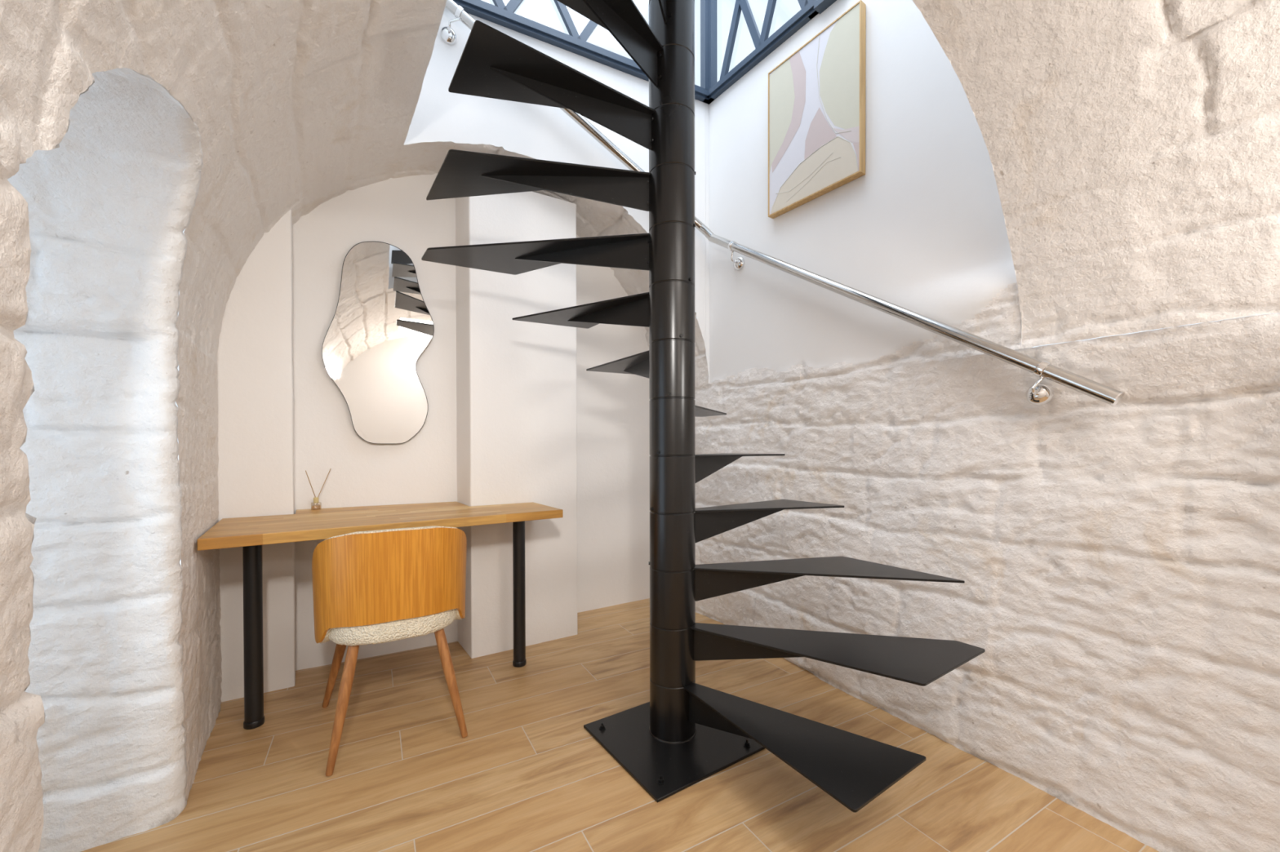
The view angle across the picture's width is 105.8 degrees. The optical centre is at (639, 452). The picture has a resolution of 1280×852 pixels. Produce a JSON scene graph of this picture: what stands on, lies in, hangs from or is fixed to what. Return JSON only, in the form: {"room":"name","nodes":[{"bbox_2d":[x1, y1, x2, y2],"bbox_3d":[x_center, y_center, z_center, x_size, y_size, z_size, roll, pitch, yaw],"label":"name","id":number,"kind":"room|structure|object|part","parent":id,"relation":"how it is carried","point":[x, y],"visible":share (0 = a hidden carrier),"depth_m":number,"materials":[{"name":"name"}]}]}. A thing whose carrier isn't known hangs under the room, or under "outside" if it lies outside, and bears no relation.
{"room":"stairwell","nodes":[
{"label":"stairwell","id":0,"kind":"room"},
{"bbox_2d":[7,67,203,851],"bbox_3d":[-1.302,0.133,0.861,0.760,1.875,1.004,0,1,-34],"label":"wall","id":1,"kind":"structure","parent":0,"point":[110,207],"depth_m":1.27,"materials":[{"name":"white paint"}]},
{"bbox_2d":[0,162,222,851],"bbox_3d":[-0.604,0.361,0.346,0.037,1.414,4.450,0,1,-34],"label":"wall","id":2,"kind":"structure","parent":0,"point":[21,713],"depth_m":0.63,"materials":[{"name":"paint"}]},
{"bbox_2d":[216,209,295,702],"bbox_3d":[-1.793,-0.181,2.208,0.352,2.472,0.431,0,1,-34],"label":"wall","id":3,"kind":"structure","parent":0,"point":[255,361],"depth_m":2.07,"materials":[{"name":"paint"}]},
{"bbox_2d":[292,141,457,671],"bbox_3d":[-1.395,-0.335,2.572,0.824,2.773,0.380,0,1,-34],"label":"wall niche","id":4,"kind":"object","parent":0,"point":[397,212],"visible":0.29,"depth_m":2.41,"materials":[{"name":"paint"}]},
{"bbox_2d":[321,241,434,444],"bbox_3d":[-1.301,-0.548,2.430,0.498,1.012,0.012,0,1,-31],"label":"wall mirror","id":5,"kind":"object","parent":4,"relation":"attached to","point":[377,334],"visible":1,"depth_m":2.42,"materials":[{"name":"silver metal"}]},
{"bbox_2d":[455,191,577,658],"bbox_3d":[-0.718,-0.170,2.746,0.595,2.438,0.460,0,1,-34],"label":"wall","id":6,"kind":"structure","parent":0,"point":[517,398],"depth_m":2.54,"materials":[{"name":"paint"}]},
{"bbox_2d":[404,7,709,383],"bbox_3d":[-0.327,-1.239,2.582,1.677,1.755,0.002,0,1,-26],"label":"wall","id":7,"kind":"structure","parent":0,"point":[536,131],"depth_m":2.50,"materials":[{"name":"white paint"}]},
{"bbox_2d":[576,208,649,613],"bbox_3d":[-0.388,-0.342,3.209,1.604,2.775,0.273,0,1,-34],"label":"wall","id":8,"kind":"structure","parent":0,"point":[613,424],"depth_m":3.21,"materials":[{"name":"paint"}]},
{"bbox_2d":[80,598,1159,851],"bbox_3d":[0.211,1.071,0.942,3.600,0.060,4.900,0,1,-34],"label":"floor","id":9,"kind":"structure","parent":0,"point":[526,775],"depth_m":1.52,"materials":[{"name":"brown wood"}]},
{"bbox_2d":[197,502,563,729],"bbox_3d":[-1.090,0.651,2.209,1.282,0.763,0.728,0,1,-34],"label":"desk","id":10,"kind":"object","parent":9,"relation":"on","point":[250,533],"visible":1,"depth_m":1.90,"materials":[{"name":"brown wood"}]},
{"bbox_3d":[-1.468,0.662,1.837,0.058,0.700,0.058,0,1,-34],"label":"leg","id":11,"kind":"part","parent":10,"relation":"part of","materials":[{"name":"black metal"}]},
{"bbox_2d":[305,468,331,505],"bbox_3d":[-1.524,0.174,2.293,0.103,0.192,0.040,0,1,-34],"label":"reed diffuser","id":12,"kind":"object","parent":10,"relation":"on","point":[315,499],"visible":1,"depth_m":2.28,"materials":[{"name":"clear glass"}]},
{"bbox_3d":[-0.586,0.656,2.347,0.058,0.700,0.058,0,1,-34],"label":"leg","id":13,"kind":"part","parent":10,"relation":"part of","materials":[{"name":"black metal"}]},
{"bbox_2d":[311,525,467,776],"bbox_3d":[-0.946,0.649,1.863,0.532,0.777,0.538,0,1,-30],"label":"chair","id":14,"kind":"object","parent":9,"relation":"on","point":[380,586],"visible":1,"depth_m":1.63,"materials":[{"name":"brown wood"}]},
{"bbox_3d":[-1.217,0.837,1.948,0.159,0.401,0.037,0,1,15],"label":"leg","id":15,"kind":"part","parent":14,"relation":"part of","materials":[{"name":"brown wood"}]},
{"bbox_3d":[-0.985,0.840,1.605,0.036,0.399,0.125,0,1,16],"label":"leg","id":16,"kind":"part","parent":14,"relation":"part of","materials":[{"name":"brown wood"}]},
{"bbox_3d":[-0.880,0.458,1.745,0.515,0.387,0.253,0,1,-30],"label":"backrest","id":17,"kind":"part","parent":14,"relation":"part of","materials":[{"name":"brown wood"}]},
{"bbox_3d":[-0.944,0.596,1.858,0.447,0.104,0.479,0,1,-30],"label":"seat","id":18,"kind":"part","parent":14,"relation":"part of","materials":[{"name":"beige fabric"}]},
{"bbox_3d":[-0.695,0.838,1.773,0.106,0.399,0.097,0,1,-30],"label":"leg","id":19,"kind":"part","parent":14,"relation":"part of","materials":[{"name":"brown wood"}]},
{"bbox_2d":[421,0,985,812],"bbox_3d":[0.093,-0.841,1.768,1.377,3.750,1.539,0,1,-34],"label":"spiral staircase","id":20,"kind":"structure","parent":9,"relation":"on","point":[688,732],"depth_m":1.70,"materials":[{"name":"black metal"}]},
{"bbox_3d":[-0.267,-0.942,1.761,0.612,0.120,0.007,0,1,-2],"label":"web plate","id":21,"kind":"part","parent":20,"relation":"part of","materials":[{"name":"black paint"}]},
{"bbox_3d":[-0.213,-1.146,1.626,0.562,0.120,0.007,0,1,-24],"label":"web plate","id":22,"kind":"part","parent":20,"relation":"part of","materials":[{"name":"black paint"}]},
{"bbox_3d":[-0.235,-0.739,1.899,0.592,0.120,0.007,0,1,20],"label":"web plate","id":23,"kind":"part","parent":20,"relation":"part of","materials":[{"name":"black paint"}]},
{"bbox_3d":[-0.132,-0.536,2.013,0.532,0.120,0.007,0,1,44],"label":"web plate","id":24,"kind":"part","parent":20,"relation":"part of","materials":[{"name":"black paint"}]},
{"bbox_3d":[-0.120,-1.349,1.511,0.007,0.120,0.542,0,1,42],"label":"web plate","id":25,"kind":"part","parent":20,"relation":"part of","materials":[{"name":"black paint"}]},
{"bbox_3d":[0.009,-0.332,2.098,0.007,0.120,0.522,0,1,-19],"label":"web plate","id":26,"kind":"part","parent":20,"relation":"part of","materials":[{"name":"black paint"}]},
{"bbox_3d":[0.008,-1.554,1.445,0.007,0.120,0.522,0,1,18],"label":"web plate","id":27,"kind":"part","parent":20,"relation":"part of","materials":[{"name":"black paint"}]},
{"bbox_3d":[0.114,1.030,1.754,0.470,0.010,0.476,0,1,-34],"label":"plate","id":28,"kind":"part","parent":20,"relation":"part of","materials":[{"name":"black paint"}]},
{"bbox_3d":[0.319,0.077,2.030,0.007,0.120,0.482,0,1,39],"label":"web plate","id":29,"kind":"part","parent":20,"relation":"part of","materials":[{"name":"black paint"}]},
{"bbox_3d":[0.370,0.899,1.516,0.007,0.120,0.582,-1,1,-42],"label":"web plate","id":30,"kind":"part","parent":20,"relation":"part of","materials":[{"name":"black paint"}]},
{"bbox_3d":[0.418,0.282,1.921,0.502,0.120,0.007,0,1,-25],"label":"web plate","id":31,"kind":"part","parent":20,"relation":"part of","materials":[{"name":"black paint"}]},
{"bbox_3d":[0.458,0.693,1.639,0.582,0.120,0.007,0,1,23],"label":"web plate","id":32,"kind":"part","parent":20,"relation":"part of","materials":[{"name":"black paint"}]},
{"bbox_3d":[0.459,0.487,1.788,0.522,0.120,0.007,0,1,-1],"label":"web plate","id":33,"kind":"part","parent":20,"relation":"part of","materials":[{"name":"black paint"}]},
{"bbox_2d":[0,0,1279,394],"bbox_3d":[0.354,-0.939,1.002,2.375,1.178,4.468,0,1,-34],"label":"ceiling","id":34,"kind":"structure","parent":0,"point":[1133,146],"depth_m":1.36,"materials":[{"name":"paint"}]},
{"bbox_2d":[440,0,1124,406],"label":"handrail","id":35,"kind":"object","parent":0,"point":[499,14],"depth_m":2.34,"materials":[{"name":"silver metal"}]},
{"bbox_3d":[-0.868,-1.986,2.254,0.052,0.054,0.064,0,1,-34],"label":"arm","id":36,"kind":"part","parent":35,"relation":"part of","materials":[{"name":"silver metal"}]},
{"bbox_3d":[0.534,-1.098,2.720,0.058,0.062,0.024,0,1,-34],"label":"arm","id":37,"kind":"part","parent":35,"relation":"part of","materials":[{"name":"silver metal"}]},
{"bbox_3d":[0.299,-1.184,2.304,2.660,2.082,1.138,0,1,15],"label":"handrail","id":38,"kind":"part","parent":35,"relation":"part of","materials":[{"name":"silver metal"}]},
{"bbox_3d":[1.314,-0.220,1.595,0.055,0.062,0.030,0,1,-34],"label":"arm","id":39,"kind":"part","parent":35,"relation":"part of","materials":[{"name":"silver metal"}]},
{"bbox_2d":[700,0,1034,393],"bbox_3d":[0.862,-1.239,2.337,0.051,1.756,1.690,0,1,-34],"label":"wall","id":40,"kind":"structure","parent":0,"point":[923,231],"depth_m":2.12,"materials":[{"name":"white paint"}]},
{"bbox_2d":[705,0,836,104],"bbox_3d":[0.680,-2.678,2.569,0.090,1.143,0.910,0,1,-36],"label":"railing","id":41,"kind":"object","parent":40,"relation":"in","point":[764,46],"depth_m":2.67,"materials":[{"name":"blue metal"}]},
{"bbox_2d":[768,0,866,218],"bbox_3d":[0.833,-1.604,2.334,0.040,0.746,0.509,0,1,-36],"label":"framed artwork","id":42,"kind":"object","parent":40,"relation":"attached to","point":[816,95],"visible":1,"depth_m":2.29,"materials":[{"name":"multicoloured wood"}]},
{"bbox_2d":[932,31,1022,346],"bbox_3d":[0.583,-1.307,1.264,1.668,1.910,0.059,0,1,-30],"label":"wall","id":43,"kind":"structure","parent":0,"point":[932,32],"depth_m":1.66,"materials":[{"name":"white paint"}]},
{"bbox_2d":[694,313,1279,851],"bbox_3d":[1.286,0.348,1.640,0.313,1.410,4.460,0,1,-32],"label":"wall","id":44,"kind":"structure","parent":0,"point":[1118,565],"depth_m":1.53,"materials":[{"name":"paint"}]}
]}

